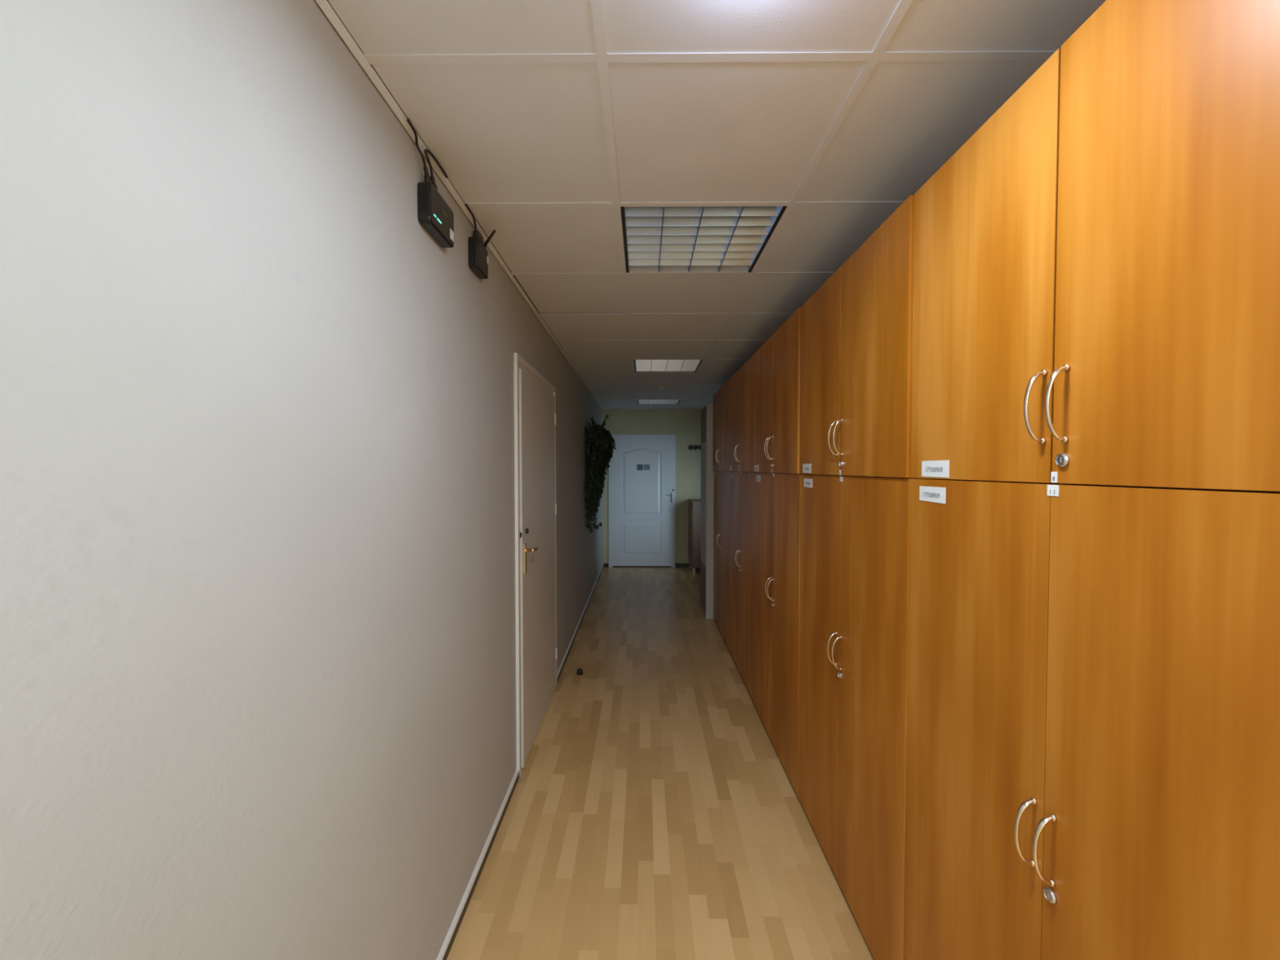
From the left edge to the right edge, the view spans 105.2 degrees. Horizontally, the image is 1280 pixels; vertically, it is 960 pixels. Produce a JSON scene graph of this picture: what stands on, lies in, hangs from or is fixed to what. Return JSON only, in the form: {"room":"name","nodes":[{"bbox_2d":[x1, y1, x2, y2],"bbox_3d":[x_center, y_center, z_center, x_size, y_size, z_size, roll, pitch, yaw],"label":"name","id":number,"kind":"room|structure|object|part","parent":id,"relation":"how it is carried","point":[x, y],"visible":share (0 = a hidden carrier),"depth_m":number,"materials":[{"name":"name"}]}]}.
{"room":"office corridor","nodes":[
{"label":"office corridor","id":0,"kind":"room"},
{"bbox_2d":[0,0,602,959],"bbox_3d":[-0.695,0.227,1.391,0.100,2.678,13.160,0,1,0],"label":"wall","id":1,"kind":"structure","parent":0,"point":[257,590],"depth_m":0.80,"materials":[{"name":"paint"}]},
{"bbox_2d":[417,166,453,248],"bbox_3d":[-0.623,-0.833,1.504,0.039,0.167,0.183,0,1,0],"label":"router","id":2,"kind":"object","parent":1,"relation":"attached to","point":[435,215],"visible":1,"depth_m":1.46,"materials":[{"name":"black plastic"}]},
{"bbox_2d":[406,118,426,166],"bbox_3d":[-0.627,-0.938,1.371,0.017,0.062,0.121,0,1,-3],"label":"power cable","id":3,"kind":"object","parent":2,"relation":"attached to","point":[407,119],"visible":1,"depth_m":1.38,"materials":[{"name":"black plastic"}]},
{"bbox_2d":[424,148,448,177],"bbox_3d":[-0.622,-0.942,1.494,0.016,0.062,0.154,0,1,0],"label":"cable","id":4,"kind":"object","parent":2,"relation":"attached to","point":[426,151],"visible":1,"depth_m":1.46,"materials":[{"name":"black plastic"}]},
{"bbox_2d":[315,0,603,409],"bbox_3d":[-0.634,-0.966,1.311,0.014,0.014,13.060,0,1,0],"label":"trim","id":5,"kind":"structure","parent":1,"relation":"attached to","point":[324,5],"depth_m":1.33,"materials":[{"name":"white metal"}]},
{"bbox_2d":[468,229,495,279],"bbox_3d":[-0.593,-0.874,1.890,0.096,0.154,0.130,0,1,0],"label":"router","id":6,"kind":"object","parent":1,"relation":"attached to","point":[477,252],"visible":1,"depth_m":1.86,"materials":[{"name":"black plastic"}]},
{"bbox_2d":[464,203,476,230],"bbox_3d":[-0.618,-0.961,1.799,0.012,0.038,0.133,0,1,-3],"label":"power cable","id":7,"kind":"object","parent":6,"relation":"attached to","point":[465,204],"visible":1,"depth_m":1.80,"materials":[{"name":"black plastic"}]},
{"bbox_2d":[473,230,483,244],"bbox_3d":[-0.626,-0.940,1.898,0.022,0.030,0.060,0,1,0],"label":"cable","id":8,"kind":"object","parent":6,"relation":"on","point":[480,236],"visible":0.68,"depth_m":1.89,"materials":[{"name":"black"}]},
{"bbox_2d":[436,564,603,959],"bbox_3d":[-0.638,1.544,1.373,0.014,0.045,13.060,0,1,0],"label":"baseboard","id":9,"kind":"structure","parent":1,"relation":"attached to","point":[450,938],"depth_m":1.98,"materials":[{"name":"white"}]},
{"bbox_2d":[514,352,557,777],"bbox_3d":[-0.594,0.433,3.053,0.081,2.182,1.096,0,1,0],"label":"door","id":10,"kind":"structure","parent":1,"relation":"in","point":[535,397],"depth_m":2.85,"materials":[{"name":"white wood"}]},
{"bbox_3d":[-0.614,0.421,2.622,0.007,0.162,0.034,0,1,0],"label":"handle plate","id":11,"kind":"part","parent":10,"relation":"part of","materials":[{"name":"gold metal"}]},
{"bbox_3d":[-0.585,0.376,2.680,0.058,0.026,0.143,0,1,0],"label":"lever","id":12,"kind":"part","parent":10,"relation":"part of","materials":[{"name":"gold metal"}]},
{"bbox_2d":[584,414,616,533],"bbox_3d":[-0.451,-0.066,6.084,0.351,1.488,1.434,0,1,0],"label":"ivy","id":13,"kind":"object","parent":1,"relation":"attached to","point":[601,451],"visible":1,"depth_m":5.56,"materials":[{"name":"green plant"}]},
{"bbox_2d":[602,408,702,567],"bbox_3d":[0.415,0.065,7.912,2.034,2.678,0.100,0,1,0],"label":"wall","id":14,"kind":"structure","parent":0,"point":[685,424],"depth_m":7.84,"materials":[{"name":"paint"}]},
{"bbox_2d":[608,434,675,567],"bbox_3d":[0.031,0.337,7.835,1.071,2.137,0.072,0,1,0],"label":"door","id":15,"kind":"structure","parent":14,"relation":"in","point":[642,469],"depth_m":7.85,"materials":[{"name":"white wood"}]},
{"bbox_3d":[-0.001,-0.202,7.836,0.096,0.095,0.005,0,1,0],"label":"sign plate","id":16,"kind":"part","parent":15,"relation":"part of","materials":[{"name":"grey"}]},
{"bbox_3d":[0.028,0.943,7.873,0.621,0.531,0.013,0,1,0],"label":"panel","id":17,"kind":"part","parent":15,"relation":"part of","materials":[{"name":"white wood"}]},
{"bbox_3d":[0.028,0.019,7.850,0.621,1.094,0.013,0,1,0],"label":"panel","id":18,"kind":"part","parent":15,"relation":"part of","materials":[{"name":"white wood"}]},
{"bbox_3d":[0.107,-0.205,7.835,0.100,0.090,0.005,0,1,0],"label":"sign plate","id":19,"kind":"part","parent":15,"relation":"part of","materials":[{"name":"grey"}]},
{"bbox_2d":[604,563,689,567],"bbox_3d":[0.374,1.374,7.887,1.914,0.062,0.014,0,1,0],"label":"baseboard","id":20,"kind":"structure","parent":14,"relation":"attached to","point":[606,565],"depth_m":7.88,"materials":[{"name":"wood"}]},
{"bbox_2d":[688,444,701,450],"bbox_3d":[0.926,-0.515,7.798,0.300,0.106,0.091,0,1,0],"label":"coat rack","id":21,"kind":"object","parent":14,"relation":"attached to","point":[691,446],"visible":0.69,"depth_m":7.82,"materials":[{"name":"grey metal"}]},
{"bbox_3d":[0.926,-0.522,7.834,0.300,0.055,0.020,0,1,0],"label":"rail","id":22,"kind":"part","parent":21,"relation":"part of","materials":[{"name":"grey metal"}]},
{"bbox_2d":[446,567,874,959],"bbox_3d":[0.322,1.590,1.418,2.134,0.050,13.160,0,1,0],"label":"floor","id":23,"kind":"structure","parent":0,"point":[653,812],"depth_m":2.19,"materials":[{"name":"brown wood"}]},
{"bbox_2d":[576,668,582,675],"bbox_3d":[-0.467,1.487,3.801,0.050,0.039,0.050,0,1,0],"label":"door stop","id":24,"kind":"object","parent":23,"relation":"on","point":[580,672],"visible":1,"depth_m":3.79,"materials":[{"name":"black rubber"}]},
{"bbox_2d":[688,498,700,574],"bbox_3d":[0.943,0.862,7.568,0.392,1.100,0.560,0,1,0],"label":"cabinet","id":25,"kind":"object","parent":23,"relation":"on","point":[694,504],"visible":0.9,"depth_m":7.30,"materials":[{"name":"brown wood"}]},
{"bbox_3d":[0.777,0.517,7.560,0.014,0.290,0.500,0,1,0],"label":"drawer","id":26,"kind":"part","parent":25,"relation":"part of","materials":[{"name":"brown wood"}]},
{"bbox_3d":[0.777,0.827,7.568,0.014,0.290,0.500,0,1,0],"label":"drawer","id":27,"kind":"part","parent":25,"relation":"part of","materials":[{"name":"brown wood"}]},
{"bbox_3d":[0.777,1.137,7.576,0.014,0.290,0.500,0,1,0],"label":"drawer","id":28,"kind":"part","parent":25,"relation":"part of","materials":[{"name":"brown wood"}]},
{"bbox_2d":[700,404,715,618],"bbox_3d":[0.997,0.335,5.409,0.604,2.262,0.504,0,1,0],"label":"wall","id":29,"kind":"structure","parent":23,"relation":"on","point":[706,459],"depth_m":5.18,"materials":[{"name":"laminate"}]},
{"bbox_3d":[0.708,0.320,5.412,0.018,2.232,0.494,0,1,0],"label":"door","id":30,"kind":"part","parent":29,"relation":"part of","materials":[{"name":"brown wood"}]},
{"bbox_3d":[0.697,0.251,5.410,0.004,1.330,0.400,0,1,0],"label":"inset panel","id":31,"kind":"part","parent":29,"relation":"part of","materials":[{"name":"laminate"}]},
{"bbox_3d":[0.998,0.341,5.159,0.600,2.262,0.004,0,1,0],"label":"panel","id":32,"kind":"part","parent":29,"relation":"part of","materials":[{"name":"paint"}]},
{"bbox_2d":[713,471,729,649],"bbox_3d":[1.006,0.699,4.691,0.543,1.570,0.945,0,1,0],"label":"cabinet","id":33,"kind":"object","parent":23,"relation":"on","point":[721,478],"visible":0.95,"depth_m":4.60,"materials":[{"name":"brown wood"}]},
{"bbox_3d":[0.782,0.681,4.928,0.018,1.546,0.471,0,1,0],"label":"door","id":34,"kind":"part","parent":33,"relation":"part of","materials":[{"name":"brown wood"}]},
{"bbox_2d":[712,379,728,471],"bbox_3d":[0.995,-0.477,4.662,0.543,0.781,0.945,0,1,0],"label":"upper cabinet","id":35,"kind":"object","parent":33,"relation":"on","point":[721,398],"visible":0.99,"depth_m":4.58,"materials":[{"name":"brown wood"}]},
{"bbox_3d":[0.771,-0.484,4.899,0.018,0.779,0.468,0,1,0],"label":"door","id":36,"kind":"part","parent":35,"relation":"part of","materials":[{"name":"brown wood"}]},
{"bbox_3d":[0.768,-0.472,4.427,0.018,0.779,0.468,0,1,0],"label":"door","id":37,"kind":"part","parent":35,"relation":"part of","materials":[{"name":"brown wood"}]},
{"bbox_3d":[0.779,0.693,4.456,0.018,1.546,0.471,0,1,0],"label":"door","id":38,"kind":"part","parent":33,"relation":"part of","materials":[{"name":"brown wood"}]},
{"bbox_2d":[728,471,756,701],"bbox_3d":[1.001,0.722,3.746,0.543,1.570,0.945,0,1,0],"label":"cabinet","id":39,"kind":"object","parent":23,"relation":"on","point":[741,544],"visible":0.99,"depth_m":3.66,"materials":[{"name":"brown wood"}]},
{"bbox_3d":[0.777,0.705,3.983,0.018,1.546,0.471,0,1,0],"label":"door","id":40,"kind":"part","parent":39,"relation":"part of","materials":[{"name":"brown wood"}]},
{"bbox_2d":[728,355,753,471],"bbox_3d":[0.990,-0.454,3.717,0.543,0.781,0.945,0,1,0],"label":"upper cabinet","id":41,"kind":"object","parent":39,"relation":"on","point":[741,383],"visible":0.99,"depth_m":3.64,"materials":[{"name":"brown wood"}]},
{"bbox_3d":[0.766,-0.460,3.955,0.018,0.779,0.468,0,1,0],"label":"door","id":42,"kind":"part","parent":41,"relation":"part of","materials":[{"name":"brown wood"}]},
{"bbox_3d":[0.763,-0.449,3.482,0.018,0.779,0.468,0,1,0],"label":"door","id":43,"kind":"part","parent":41,"relation":"part of","materials":[{"name":"brown wood"}]},
{"bbox_3d":[0.774,0.716,3.511,0.018,1.546,0.471,0,1,0],"label":"door","id":44,"kind":"part","parent":39,"relation":"part of","materials":[{"name":"brown wood"}]},
{"bbox_2d":[753,472,800,795],"bbox_3d":[0.993,0.746,2.801,0.543,1.570,0.945,0,1,0],"label":"cabinet","id":45,"kind":"object","parent":23,"relation":"on","point":[776,495],"visible":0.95,"depth_m":2.68,"materials":[{"name":"brown wood"}]},
{"bbox_3d":[0.769,0.728,3.039,0.018,1.546,0.471,0,1,0],"label":"door","id":46,"kind":"part","parent":45,"relation":"part of","materials":[{"name":"brown wood"}]},
{"bbox_3d":[0.740,0.622,2.820,0.037,0.131,0.012,0,1,0],"label":"handle","id":47,"kind":"part","parent":45,"relation":"part of","materials":[{"name":"silver metal"}]},
{"bbox_3d":[0.739,0.623,2.776,0.037,0.131,0.012,0,1,0],"label":"handle","id":48,"kind":"part","parent":45,"relation":"part of","materials":[{"name":"silver metal"}]},
{"bbox_2d":[752,307,803,474],"bbox_3d":[0.982,-0.430,2.772,0.543,0.781,0.945,0,1,0],"label":"upper cabinet","id":49,"kind":"object","parent":45,"relation":"on","point":[776,362],"visible":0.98,"depth_m":2.62,"materials":[{"name":"brown wood"}]},
{"bbox_3d":[0.758,-0.437,3.010,0.018,0.779,0.468,0,1,0],"label":"door","id":50,"kind":"part","parent":49,"relation":"part of","materials":[{"name":"brown wood"}]},
{"bbox_3d":[0.729,-0.182,2.797,0.037,0.137,0.012,0,1,0],"label":"handle","id":51,"kind":"part","parent":49,"relation":"part of","materials":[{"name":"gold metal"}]},
{"bbox_3d":[0.728,-0.181,2.749,0.037,0.137,0.012,0,1,0],"label":"handle","id":52,"kind":"part","parent":49,"relation":"part of","materials":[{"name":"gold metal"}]},
{"bbox_3d":[0.755,-0.425,2.538,0.018,0.779,0.468,0,1,0],"label":"door","id":53,"kind":"part","parent":49,"relation":"part of","materials":[{"name":"brown wood"}]},
{"bbox_3d":[0.766,0.740,2.567,0.018,1.546,0.471,0,1,0],"label":"door","id":54,"kind":"part","parent":45,"relation":"part of","materials":[{"name":"brown wood"}]},
{"bbox_2d":[797,474,910,959],"bbox_3d":[0.988,0.769,1.857,0.543,1.570,0.945,0,1,0],"label":"cabinet","id":55,"kind":"object","parent":23,"relation":"on","point":[855,530],"visible":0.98,"depth_m":1.68,"materials":[{"name":"brown wood"}]},
{"bbox_3d":[0.765,0.751,2.094,0.018,1.546,0.471,0,1,0],"label":"door","id":56,"kind":"part","parent":55,"relation":"part of","materials":[{"name":"brown wood"}]},
{"bbox_3d":[0.736,0.646,1.875,0.037,0.131,0.012,0,1,0],"label":"handle","id":57,"kind":"part","parent":55,"relation":"part of","materials":[{"name":"silver metal"}]},
{"bbox_3d":[0.735,0.647,1.831,0.037,0.131,0.012,0,1,0],"label":"handle","id":58,"kind":"part","parent":55,"relation":"part of","materials":[{"name":"silver metal"}]},
{"bbox_2d":[799,195,914,478],"bbox_3d":[0.982,-0.407,1.828,0.543,0.781,0.945,0,1,0],"label":"upper cabinet","id":59,"kind":"object","parent":55,"relation":"on","point":[856,328],"visible":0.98,"depth_m":1.62,"materials":[{"name":"brown wood"}]},
{"bbox_3d":[0.759,-0.413,2.065,0.018,0.779,0.468,0,1,0],"label":"door","id":60,"kind":"part","parent":59,"relation":"part of","materials":[{"name":"brown wood"}]},
{"bbox_3d":[0.729,-0.159,1.852,0.037,0.137,0.012,0,1,0],"label":"handle","id":61,"kind":"part","parent":59,"relation":"part of","materials":[{"name":"silver metal"}]},
{"bbox_3d":[0.729,-0.158,1.804,0.037,0.137,0.012,0,1,0],"label":"handle","id":62,"kind":"part","parent":59,"relation":"part of","materials":[{"name":"silver metal"}]},
{"bbox_3d":[0.755,-0.402,1.593,0.018,0.779,0.468,0,1,0],"label":"door","id":63,"kind":"part","parent":59,"relation":"part of","materials":[{"name":"brown wood"}]},
{"bbox_3d":[0.761,0.763,1.622,0.018,1.546,0.471,0,1,0],"label":"door","id":64,"kind":"part","parent":55,"relation":"part of","materials":[{"name":"brown wood"}]},
{"bbox_2d":[903,478,1279,959],"bbox_3d":[0.984,0.793,0.912,0.543,1.570,0.945,0,1,0],"label":"cabinet","id":65,"kind":"object","parent":23,"relation":"on","point":[1093,731],"visible":0.99,"depth_m":0.81,"materials":[{"name":"brown wood"}]},
{"bbox_3d":[0.760,0.775,1.149,0.018,1.546,0.471,0,1,0],"label":"door","id":66,"kind":"part","parent":65,"relation":"part of","materials":[{"name":"brown wood"}]},
{"bbox_3d":[0.731,0.669,0.931,0.037,0.131,0.012,0,1,0],"label":"handle","id":67,"kind":"part","parent":65,"relation":"part of","materials":[{"name":"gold metal"}]},
{"bbox_3d":[0.731,0.670,0.887,0.037,0.131,0.012,0,1,0],"label":"handle","id":68,"kind":"part","parent":65,"relation":"part of","materials":[{"name":"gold metal"}]},
{"bbox_2d":[910,0,1279,492],"bbox_3d":[0.984,-0.384,0.883,0.543,0.781,0.945,0,1,0],"label":"upper cabinet","id":69,"kind":"object","parent":65,"relation":"on","point":[1096,278],"visible":1,"depth_m":0.77,"materials":[{"name":"brown wood"}]},
{"bbox_3d":[0.760,-0.390,1.121,0.018,0.779,0.468,0,1,0],"label":"door","id":70,"kind":"part","parent":69,"relation":"part of","materials":[{"name":"brown wood"}]},
{"bbox_3d":[0.731,-0.136,0.908,0.037,0.137,0.012,0,1,0],"label":"handle","id":71,"kind":"part","parent":69,"relation":"part of","materials":[{"name":"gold metal"}]},
{"bbox_3d":[0.731,-0.134,0.860,0.037,0.137,0.012,0,1,0],"label":"handle","id":72,"kind":"part","parent":69,"relation":"part of","materials":[{"name":"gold metal"}]},
{"bbox_3d":[0.757,-0.378,0.648,0.018,0.779,0.468,0,1,0],"label":"door","id":73,"kind":"part","parent":69,"relation":"part of","materials":[{"name":"brown wood"}]},
{"bbox_3d":[0.757,0.787,0.677,0.018,1.546,0.471,0,1,0],"label":"door","id":74,"kind":"part","parent":65,"relation":"part of","materials":[{"name":"brown wood"}]},
{"bbox_2d":[328,0,1106,408],"bbox_3d":[0.322,-1.041,1.300,1.934,0.138,13.066,0,1,0],"label":"ceiling","id":75,"kind":"structure","parent":0,"point":[695,131],"depth_m":1.34,"materials":[{"name":"tile"}]},
{"bbox_2d":[637,400,679,404],"bbox_3d":[0.264,-1.153,7.041,0.598,0.079,0.597,0,1,0],"label":"ceiling light","id":76,"kind":"object","parent":75,"relation":"attached to","point":[639,402],"visible":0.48,"depth_m":7.04,"materials":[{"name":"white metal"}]},
{"bbox_3d":[0.266,-1.158,7.338,0.574,0.074,0.002,0,1,0],"label":"plate","id":77,"kind":"part","parent":76,"relation":"part of","materials":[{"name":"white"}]},
{"bbox_3d":[0.265,-1.144,7.189,0.574,0.050,0.042,0,1,0],"label":"cross blade","id":78,"kind":"part","parent":76,"relation":"part of","materials":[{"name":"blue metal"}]},
{"bbox_3d":[0.264,-1.143,7.115,0.574,0.050,0.042,0,1,0],"label":"cross blade","id":79,"kind":"part","parent":76,"relation":"part of","materials":[{"name":"metal"}]},
{"bbox_3d":[0.264,-1.141,7.041,0.574,0.050,0.042,0,1,0],"label":"cross blade","id":80,"kind":"part","parent":76,"relation":"part of","materials":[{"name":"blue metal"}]},
{"bbox_3d":[0.264,-1.139,6.967,0.574,0.050,0.042,0,1,0],"label":"cross blade","id":81,"kind":"part","parent":76,"relation":"part of","materials":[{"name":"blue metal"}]},
{"bbox_3d":[0.263,-1.137,6.893,0.574,0.050,0.042,0,1,0],"label":"cross blade","id":82,"kind":"part","parent":76,"relation":"part of","materials":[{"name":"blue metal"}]},
{"bbox_2d":[657,384,666,390],"bbox_3d":[0.259,-1.053,5.574,0.104,0.050,0.104,0,1,0],"label":"smoke detector","id":83,"kind":"object","parent":75,"relation":"attached to","point":[662,387],"visible":1,"depth_m":5.54,"materials":[{"name":"white plastic"}]},
{"bbox_2d":[634,360,702,373],"bbox_3d":[0.248,-1.091,4.548,0.598,0.079,0.597,0,1,0],"label":"ceiling light","id":84,"kind":"object","parent":75,"relation":"attached to","point":[640,366],"visible":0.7,"depth_m":4.55,"materials":[{"name":"white metal"}]},
{"bbox_3d":[0.250,-1.096,4.845,0.574,0.074,0.002,0,1,0],"label":"plate","id":85,"kind":"part","parent":84,"relation":"part of","materials":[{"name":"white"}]},
{"bbox_3d":[0.249,-1.084,4.770,0.574,0.050,0.042,0,1,0],"label":"cross blade","id":86,"kind":"part","parent":84,"relation":"part of","materials":[{"name":"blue metal"}]},
{"bbox_3d":[0.249,-1.082,4.696,0.574,0.050,0.042,0,1,0],"label":"cross blade","id":87,"kind":"part","parent":84,"relation":"part of","materials":[{"name":"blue metal"}]},
{"bbox_3d":[0.248,-1.081,4.622,0.574,0.050,0.042,0,1,0],"label":"cross blade","id":88,"kind":"part","parent":84,"relation":"part of","materials":[{"name":"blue metal"}]},
{"bbox_3d":[0.248,-1.079,4.548,0.574,0.050,0.042,0,1,0],"label":"cross blade","id":89,"kind":"part","parent":84,"relation":"part of","materials":[{"name":"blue metal"}]},
{"bbox_3d":[0.247,-1.077,4.474,0.574,0.050,0.042,0,1,0],"label":"cross blade","id":90,"kind":"part","parent":84,"relation":"part of","materials":[{"name":"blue metal"}]},
{"bbox_3d":[0.247,-1.075,4.400,0.574,0.050,0.042,0,1,0],"label":"cross blade","id":91,"kind":"part","parent":84,"relation":"part of","materials":[{"name":"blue metal"}]},
{"bbox_3d":[0.246,-1.073,4.326,0.574,0.050,0.042,0,1,0],"label":"cross blade","id":92,"kind":"part","parent":84,"relation":"part of","materials":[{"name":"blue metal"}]},
{"bbox_2d":[620,205,786,272],"bbox_3d":[0.231,-1.029,2.055,0.598,0.079,0.597,0,1,0],"label":"ceiling light","id":93,"kind":"object","parent":75,"relation":"attached to","point":[657,239],"visible":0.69,"depth_m":2.04,"materials":[{"name":"grey metal"}]},
{"bbox_3d":[0.233,-1.034,2.352,0.574,0.074,0.002,0,1,0],"label":"plate","id":94,"kind":"part","parent":93,"relation":"part of","materials":[{"name":"white metal"}]},
{"bbox_3d":[0.233,-1.022,2.277,0.574,0.050,0.042,0,1,0],"label":"cross blade","id":95,"kind":"part","parent":93,"relation":"part of","materials":[{"name":"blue metal"}]},
{"bbox_3d":[0.232,-1.020,2.203,0.574,0.050,0.042,0,1,0],"label":"cross blade","id":96,"kind":"part","parent":93,"relation":"part of","materials":[{"name":"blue metal"}]},
{"bbox_3d":[0.232,-1.019,2.129,0.574,0.050,0.042,0,1,0],"label":"cross blade","id":97,"kind":"part","parent":93,"relation":"part of","materials":[{"name":"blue metal"}]},
{"bbox_3d":[0.231,-1.017,2.055,0.574,0.050,0.042,0,1,0],"label":"cross blade","id":98,"kind":"part","parent":93,"relation":"part of","materials":[{"name":"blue metal"}]},
{"bbox_3d":[0.231,-1.015,1.981,0.574,0.050,0.042,0,1,0],"label":"cross blade","id":99,"kind":"part","parent":93,"relation":"part of","materials":[{"name":"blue metal"}]},
{"bbox_3d":[0.230,-1.013,1.907,0.574,0.050,0.042,0,1,0],"label":"cross blade","id":100,"kind":"part","parent":93,"relation":"part of","materials":[{"name":"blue metal"}]},
{"bbox_3d":[0.230,-1.011,1.833,0.574,0.050,0.042,0,1,0],"label":"cross blade","id":101,"kind":"part","parent":93,"relation":"part of","materials":[{"name":"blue metal"}]},
{"bbox_3d":[0.229,-1.019,1.757,0.574,0.074,0.002,0,1,0],"label":"plate","id":102,"kind":"part","parent":93,"relation":"part of","materials":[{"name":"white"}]},
{"bbox_2d":[363,0,1056,408],"bbox_3d":[0.330,-0.972,1.304,1.918,0.003,13.060,0,1,0],"label":"ceiling grid","id":103,"kind":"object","parent":75,"relation":"attached to","point":[602,57],"depth_m":1.14,"materials":[{"name":"white metal"}]}
]}

